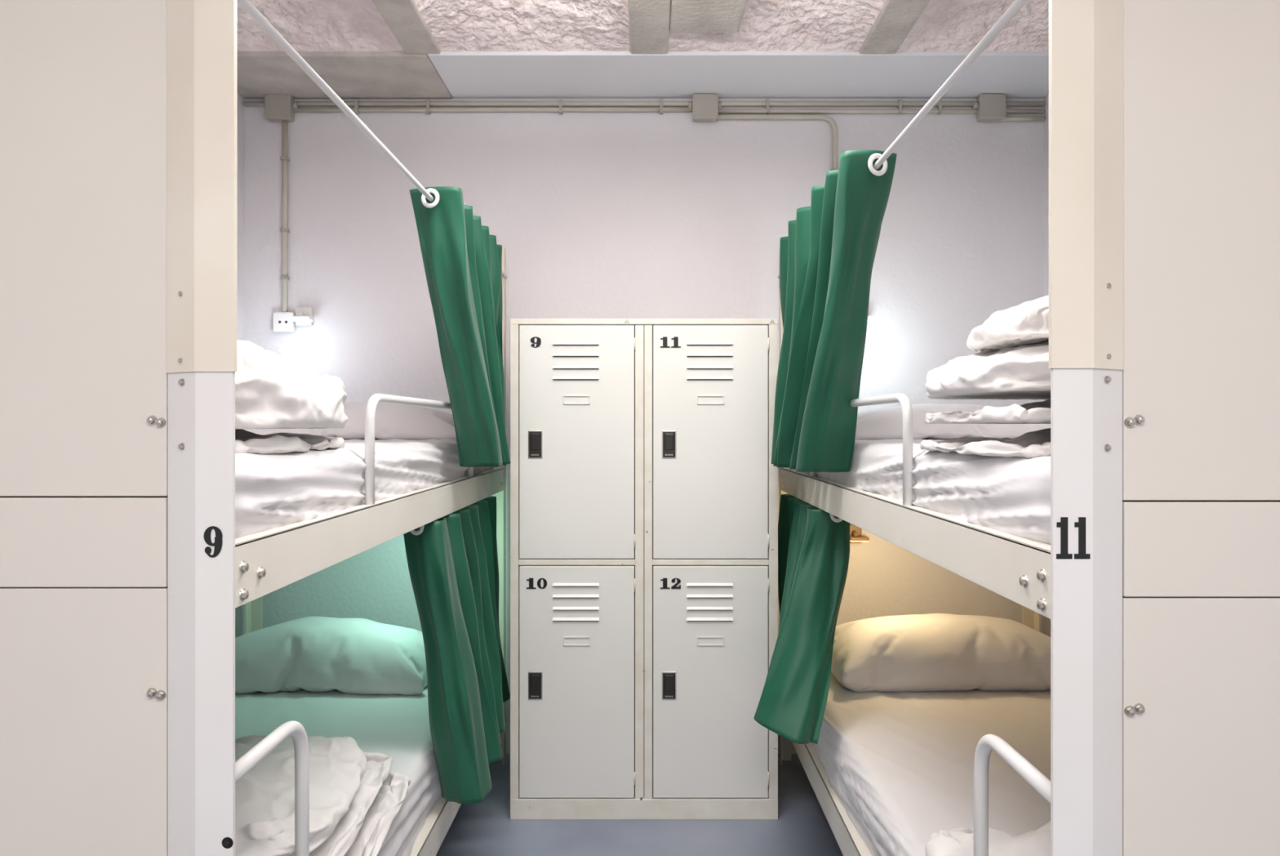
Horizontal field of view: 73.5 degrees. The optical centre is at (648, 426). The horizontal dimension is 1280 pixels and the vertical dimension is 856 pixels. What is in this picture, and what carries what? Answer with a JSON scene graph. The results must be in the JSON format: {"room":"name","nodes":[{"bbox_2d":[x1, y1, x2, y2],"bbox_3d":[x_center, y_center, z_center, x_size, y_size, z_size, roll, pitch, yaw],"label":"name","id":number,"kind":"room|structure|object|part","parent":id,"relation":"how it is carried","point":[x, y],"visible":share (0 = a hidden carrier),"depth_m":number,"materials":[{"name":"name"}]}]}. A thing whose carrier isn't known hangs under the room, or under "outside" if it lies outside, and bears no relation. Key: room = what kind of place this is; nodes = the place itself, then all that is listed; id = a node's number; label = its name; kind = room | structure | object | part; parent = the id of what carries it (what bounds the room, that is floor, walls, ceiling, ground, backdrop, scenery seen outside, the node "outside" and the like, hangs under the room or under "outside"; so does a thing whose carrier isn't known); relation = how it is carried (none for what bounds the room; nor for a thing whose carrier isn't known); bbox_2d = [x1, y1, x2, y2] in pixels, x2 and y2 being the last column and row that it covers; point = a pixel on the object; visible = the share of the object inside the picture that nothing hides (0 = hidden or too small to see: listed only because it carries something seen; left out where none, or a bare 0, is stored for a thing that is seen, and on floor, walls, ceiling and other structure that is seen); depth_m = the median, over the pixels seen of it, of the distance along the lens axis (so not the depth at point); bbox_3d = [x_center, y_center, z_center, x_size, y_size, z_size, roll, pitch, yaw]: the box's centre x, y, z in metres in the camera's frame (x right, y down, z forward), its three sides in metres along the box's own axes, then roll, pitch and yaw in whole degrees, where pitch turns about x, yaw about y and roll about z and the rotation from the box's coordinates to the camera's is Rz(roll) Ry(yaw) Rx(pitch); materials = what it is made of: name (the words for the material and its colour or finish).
{"room":"dormitory","nodes":[
{"label":"dormitory","id":0,"kind":"room"},
{"bbox_2d":[235,93,244,637],"bbox_3d":[-1.580,-0.185,0.325,0.100,2.850,5.850,0,0,0],"label":"wall","id":1,"kind":"structure","parent":0,"point":[239,611],"depth_m":3.22,"materials":[{"name":"paint"}]},
{"bbox_2d":[435,753,843,855],"bbox_3d":[-0.015,1.290,0.375,3.230,0.100,5.950,0,0,0],"label":"floor","id":2,"kind":"structure","parent":0,"point":[486,827],"depth_m":2.62,"materials":[{"name":"paint"}]},
{"bbox_2d":[0,0,506,855],"bbox_3d":[-1.003,0.290,2.140,0.959,1.900,2.100,0,0,0],"label":"bunk bed","id":3,"kind":"object","parent":2,"relation":"on","point":[125,572],"visible":0.77,"depth_m":1.12,"materials":[{"name":"white paint"}]},
{"bbox_3d":[-1.005,0.152,1.138,0.747,0.117,0.032,0,0,0],"label":"foot cross rail","id":4,"kind":"part","parent":3,"relation":"part of","materials":[{"name":"white metal"}]},
{"bbox_3d":[-0.544,0.742,1.231,0.021,0.595,0.253,0,0,0],"label":"guard rail","id":5,"kind":"part","parent":3,"relation":"part of","materials":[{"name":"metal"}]},
{"bbox_2d":[235,684,441,855],"bbox_3d":[-1.016,0.931,2.147,0.947,0.205,2.017,0,0,0],"label":"mattress","id":6,"kind":"object","parent":3,"relation":"on","point":[395,726],"visible":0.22,"depth_m":2.38,"materials":[{"name":"white fabric"}]},
{"bbox_2d":[235,734,410,855],"bbox_3d":[-0.919,0.750,1.680,0.810,0.176,0.748,0,0,0],"label":"duvet","id":7,"kind":"object","parent":6,"relation":"on","point":[345,780],"visible":0.38,"depth_m":1.69,"materials":[{"name":"white fabric"}]},
{"bbox_2d":[235,616,427,694],"bbox_3d":[-1.075,0.741,2.861,0.759,0.189,0.420,0,0,0],"label":"pillow","id":8,"kind":"object","parent":6,"relation":"on","point":[354,655],"visible":0.72,"depth_m":2.70,"materials":[{"name":"white fabric"}]},
{"bbox_2d":[235,438,494,537],"bbox_3d":[-1.015,0.115,2.145,0.946,0.155,2.014,0,0,0],"label":"mattress","id":9,"kind":"object","parent":3,"relation":"on","point":[273,490],"visible":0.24,"depth_m":1.49,"materials":[{"name":"white fabric"}]},
{"bbox_2d":[235,339,348,453],"bbox_3d":[-0.927,-0.065,1.457,0.776,0.218,0.551,0,0,0],"label":"duvet","id":10,"kind":"object","parent":9,"relation":"on","point":[272,391],"visible":0.29,"depth_m":1.36,"materials":[{"name":"white fabric"}]},
{"bbox_2d":[243,401,456,439],"bbox_3d":[-0.975,-0.019,2.881,0.759,0.125,0.400,0,0,-1],"label":"pillow","id":11,"kind":"object","parent":9,"relation":"on","point":[398,421],"visible":0.37,"depth_m":2.71,"materials":[{"name":"white fabric"}]},
{"bbox_3d":[-0.530,-0.555,2.140,0.013,0.013,2.092,0,0,0],"label":"curtain rod","id":12,"kind":"part","parent":3,"relation":"part of","materials":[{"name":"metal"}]},
{"bbox_3d":[-0.544,0.047,2.147,0.019,0.226,0.964,0,0,0],"label":"guard rail","id":13,"kind":"part","parent":3,"relation":"part of","materials":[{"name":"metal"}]},
{"bbox_2d":[403,495,510,804],"bbox_3d":[-0.509,0.587,2.551,0.234,0.726,0.851,0,0,0],"label":"curtain","id":14,"kind":"object","parent":3,"relation":"hanging from","point":[452,558],"visible":0.94,"depth_m":2.17,"materials":[{"name":"green fabric"}]},
{"bbox_2d":[408,186,511,466],"bbox_3d":[-0.490,-0.235,2.478,0.195,0.694,0.794,0,0,0],"label":"curtain","id":15,"kind":"object","parent":3,"relation":"hanging from","point":[462,261],"visible":1,"depth_m":2.21,"materials":[{"name":"green fabric"}]},
{"bbox_2d":[510,318,777,818],"bbox_3d":[-0.013,0.450,2.950,0.846,1.580,0.500,0,0,0],"label":"locker","id":16,"kind":"object","parent":2,"relation":"on","point":[644,478],"visible":1,"depth_m":2.71,"materials":[{"name":"metal"}]},
{"bbox_3d":[-0.226,0.807,2.712,0.363,0.732,0.024,0,0,0],"label":"locker door","id":17,"kind":"part","parent":16,"relation":"part of","materials":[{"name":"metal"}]},
{"bbox_3d":[-0.226,0.049,2.712,0.363,0.737,0.024,0,0,0],"label":"locker door","id":18,"kind":"part","parent":16,"relation":"part of","materials":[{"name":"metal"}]},
{"bbox_3d":[0.197,0.807,2.712,0.364,0.732,0.024,0,0,0],"label":"locker door","id":19,"kind":"part","parent":16,"relation":"part of","materials":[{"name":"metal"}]},
{"bbox_3d":[0.197,0.049,2.712,0.364,0.737,0.024,0,0,0],"label":"locker door","id":20,"kind":"part","parent":16,"relation":"part of","materials":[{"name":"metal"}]},
{"bbox_2d":[777,0,1279,855],"bbox_3d":[0.960,0.290,2.109,0.959,1.900,2.162,0,0,0],"label":"bunk bed","id":21,"kind":"object","parent":2,"relation":"on","point":[1157,581],"visible":0.84,"depth_m":1.06,"materials":[{"name":"white paint"}]},
{"bbox_2d":[753,493,849,743],"bbox_3d":[0.492,0.527,2.626,0.251,0.607,0.858,0,0,14],"label":"curtain","id":22,"kind":"object","parent":21,"relation":"hanging from","point":[814,543],"visible":0.85,"depth_m":2.37,"materials":[{"name":"green fabric"}]},
{"bbox_2d":[771,150,897,471],"bbox_3d":[0.452,-0.234,2.299,0.177,0.704,0.976,0,0,0],"label":"curtain","id":23,"kind":"object","parent":21,"relation":"hanging from","point":[827,256],"visible":0.98,"depth_m":2.07,"materials":[{"name":"green fabric"}]},
{"bbox_3d":[0.501,0.047,2.127,0.019,0.226,0.964,0,0,0],"label":"guard rail","id":24,"kind":"part","parent":21,"relation":"part of","materials":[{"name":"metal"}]},
{"bbox_3d":[0.487,-0.555,2.108,0.013,0.013,2.155,0,0,0],"label":"curtain rod","id":25,"kind":"part","parent":21,"relation":"part of","materials":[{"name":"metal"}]},
{"bbox_2d":[804,438,1050,544],"bbox_3d":[0.972,0.115,2.113,0.948,0.155,2.079,0,0,0],"label":"mattress","id":26,"kind":"object","parent":21,"relation":"on","point":[1007,495],"visible":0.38,"depth_m":1.39,"materials":[{"name":"white fabric"}]},
{"bbox_2d":[855,403,1050,439],"bbox_3d":[0.990,-0.016,2.881,0.759,0.120,0.400,0,0,1],"label":"pillow","id":27,"kind":"object","parent":26,"relation":"on","point":[884,423],"visible":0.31,"depth_m":2.70,"materials":[{"name":"white fabric"}]},
{"bbox_2d":[920,295,1050,457],"bbox_3d":[0.869,-0.104,1.418,0.784,0.300,0.546,0,0,0],"label":"duvet","id":28,"kind":"object","parent":26,"relation":"on","point":[1011,361],"visible":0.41,"depth_m":1.35,"materials":[{"name":"white fabric"}]},
{"bbox_2d":[812,671,1050,855],"bbox_3d":[0.973,0.932,2.114,0.946,0.204,2.078,0,0,0],"label":"mattress","id":29,"kind":"object","parent":21,"relation":"on","point":[900,765],"visible":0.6,"depth_m":2.19,"materials":[{"name":"white fabric"}]},
{"bbox_2d":[831,613,1050,691],"bbox_3d":[0.985,0.736,2.860,0.818,0.204,0.440,0,0,-1],"label":"pillow","id":30,"kind":"object","parent":29,"relation":"on","point":[929,651],"visible":0.87,"depth_m":2.70,"materials":[{"name":"white fabric"}]},
{"bbox_2d":[924,820,1050,855],"bbox_3d":[0.883,0.746,1.385,0.834,0.182,0.565,0,0,0],"label":"duvet","id":31,"kind":"object","parent":29,"relation":"on","point":[959,841],"visible":0.41,"depth_m":1.47,"materials":[{"name":"white fabric"}]},
{"bbox_3d":[0.501,0.742,1.171,0.021,0.595,0.259,0,0,0],"label":"guard rail","id":32,"kind":"part","parent":21,"relation":"part of","materials":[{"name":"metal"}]},
{"bbox_3d":[0.962,0.152,1.075,0.747,0.117,0.032,0,0,0],"label":"foot cross rail","id":33,"kind":"part","parent":21,"relation":"part of","materials":[{"name":"white metal"}]},
{"bbox_2d":[244,97,1044,753],"bbox_3d":[-0.015,-0.185,3.300,3.230,2.850,0.100,0,0,0],"label":"wall","id":34,"kind":"structure","parent":0,"point":[594,215],"depth_m":3.25,"materials":[{"name":"paint"}]},
{"bbox_2d":[263,93,299,121],"bbox_3d":[-1.384,-1.194,3.221,0.124,0.092,0.055,0,0,0],"label":"junction box","id":35,"kind":"object","parent":34,"relation":"attached to","point":[277,107],"visible":1,"depth_m":3.20,"materials":[{"name":"grey plastic"}]},
{"bbox_3d":[-1.384,-1.194,3.201,0.096,0.092,0.009,0,0,0],"label":"lid","id":36,"kind":"part","parent":35,"relation":"part of","materials":[{"name":"grey plastic"}]},
{"bbox_2d":[272,311,295,332],"bbox_3d":[-1.373,-0.393,3.233,0.077,0.075,0.031,0,0,0],"label":"wall socket","id":37,"kind":"object","parent":34,"relation":"attached to","point":[282,321],"visible":1,"depth_m":3.22,"materials":[{"name":"plastic"}]},
{"bbox_2d":[290,306,313,325],"bbox_3d":[-1.292,-0.415,3.212,0.075,0.070,0.074,0,0,0],"label":"reading lamp","id":38,"kind":"object","parent":34,"relation":"attached to","point":[304,315],"visible":1,"depth_m":3.23,"materials":[{"name":"plastic"}]},
{"bbox_2d":[291,319,312,321],"bbox_3d":[-1.290,-0.395,3.197,0.064,0.005,0.039,0,0,0],"label":"diffuser","id":39,"kind":"object","parent":38,"relation":"attached to","point":[295,320],"depth_m":3.18,"materials":[{"name":"white plastic"}]},
{"bbox_2d":[243,98,1044,311],"bbox_3d":[-0.015,-0.826,3.236,3.020,0.812,0.026,0,0,0],"label":"conduit","id":40,"kind":"object","parent":34,"relation":"attached to","point":[284,157],"visible":0.84,"depth_m":3.23,"materials":[{"name":"grey plastic"}]},
{"bbox_2d":[688,93,721,121],"bbox_3d":[0.214,-1.194,3.221,0.124,0.092,0.055,0,0,0],"label":"junction box","id":41,"kind":"object","parent":34,"relation":"attached to","point":[705,107],"visible":1,"depth_m":3.20,"materials":[{"name":"grey plastic"}]},
{"bbox_2d":[849,524,869,542],"bbox_3d":[0.782,0.405,3.212,0.075,0.070,0.074,0,0,0],"label":"reading lamp","id":42,"kind":"object","parent":34,"relation":"attached to","point":[855,532],"visible":0.83,"depth_m":3.20,"materials":[{"name":"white plastic"}]},
{"bbox_2d":[866,312,875,325],"bbox_3d":[0.807,-0.415,3.212,0.075,0.070,0.074,0,0,0],"label":"reading lamp","id":43,"kind":"object","parent":34,"relation":"attached to","point":[870,318],"visible":0.17,"depth_m":3.18,"materials":[{"name":"plastic"}]},
{"bbox_2d":[971,93,1007,121],"bbox_3d":[1.288,-1.194,3.221,0.124,0.092,0.055,0,0,0],"label":"junction box","id":44,"kind":"object","parent":34,"relation":"attached to","point":[990,107],"visible":1,"depth_m":3.20,"materials":[{"name":"grey plastic"}]},
{"bbox_3d":[1.288,-1.194,3.201,0.096,0.092,0.009,0,0,0],"label":"lid","id":45,"kind":"part","parent":44,"relation":"part of","materials":[{"name":"grey plastic"}]},
{"bbox_2d":[1044,93,1050,636],"bbox_3d":[1.550,-0.185,0.325,0.100,2.850,5.850,0,0,0],"label":"wall","id":46,"kind":"structure","parent":0,"point":[1046,620],"depth_m":3.23,"materials":[{"name":"paint"}]},
{"bbox_3d":[-0.015,-1.475,0.325,3.030,0.060,5.850,0,0,0],"label":"backing","id":47,"kind":"object","parent":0,"visible":0},
{"bbox_2d":[237,51,452,98],"bbox_3d":[-1.136,-1.342,3.060,0.788,0.206,0.380,0,0,0],"label":"concrete slab","id":48,"kind":"object","parent":47,"relation":"attached to","point":[349,74],"visible":0.46,"depth_m":3.02,"materials":[{"name":"grey concrete"}]},
{"bbox_2d":[371,0,930,53],"bbox_3d":[-0.015,-1.345,0.135,3.030,0.200,5.470,0,0,0],"label":"beams","id":49,"kind":"structure","parent":47,"relation":"attached to","point":[648,20],"depth_m":2.66,"materials":[{"name":"grey concrete"}]},
{"bbox_2d":[237,0,1048,52],"bbox_3d":[0.007,-1.317,0.136,2.915,0.128,5.472,0,0,0],"label":"ceiling","id":50,"kind":"structure","parent":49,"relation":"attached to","point":[306,25],"depth_m":2.76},
{"bbox_2d":[669,0,746,32],"bbox_3d":[0.178,-1.322,1.965,0.224,0.146,1.530,0,0,0],"label":"concrete","id":51,"kind":"object","parent":49,"relation":"attached to","point":[686,15],"visible":0.96,"depth_m":2.61,"materials":[{"name":"beige concrete"}]},
{"bbox_2d":[427,51,1048,97],"bbox_3d":[0.380,-1.343,3.060,2.240,0.203,0.380,0,0,0],"label":"strip","id":52,"kind":"object","parent":47,"relation":"attached to","point":[465,74],"visible":0.48,"depth_m":3.03,"materials":[{"name":"paint"}]}
]}

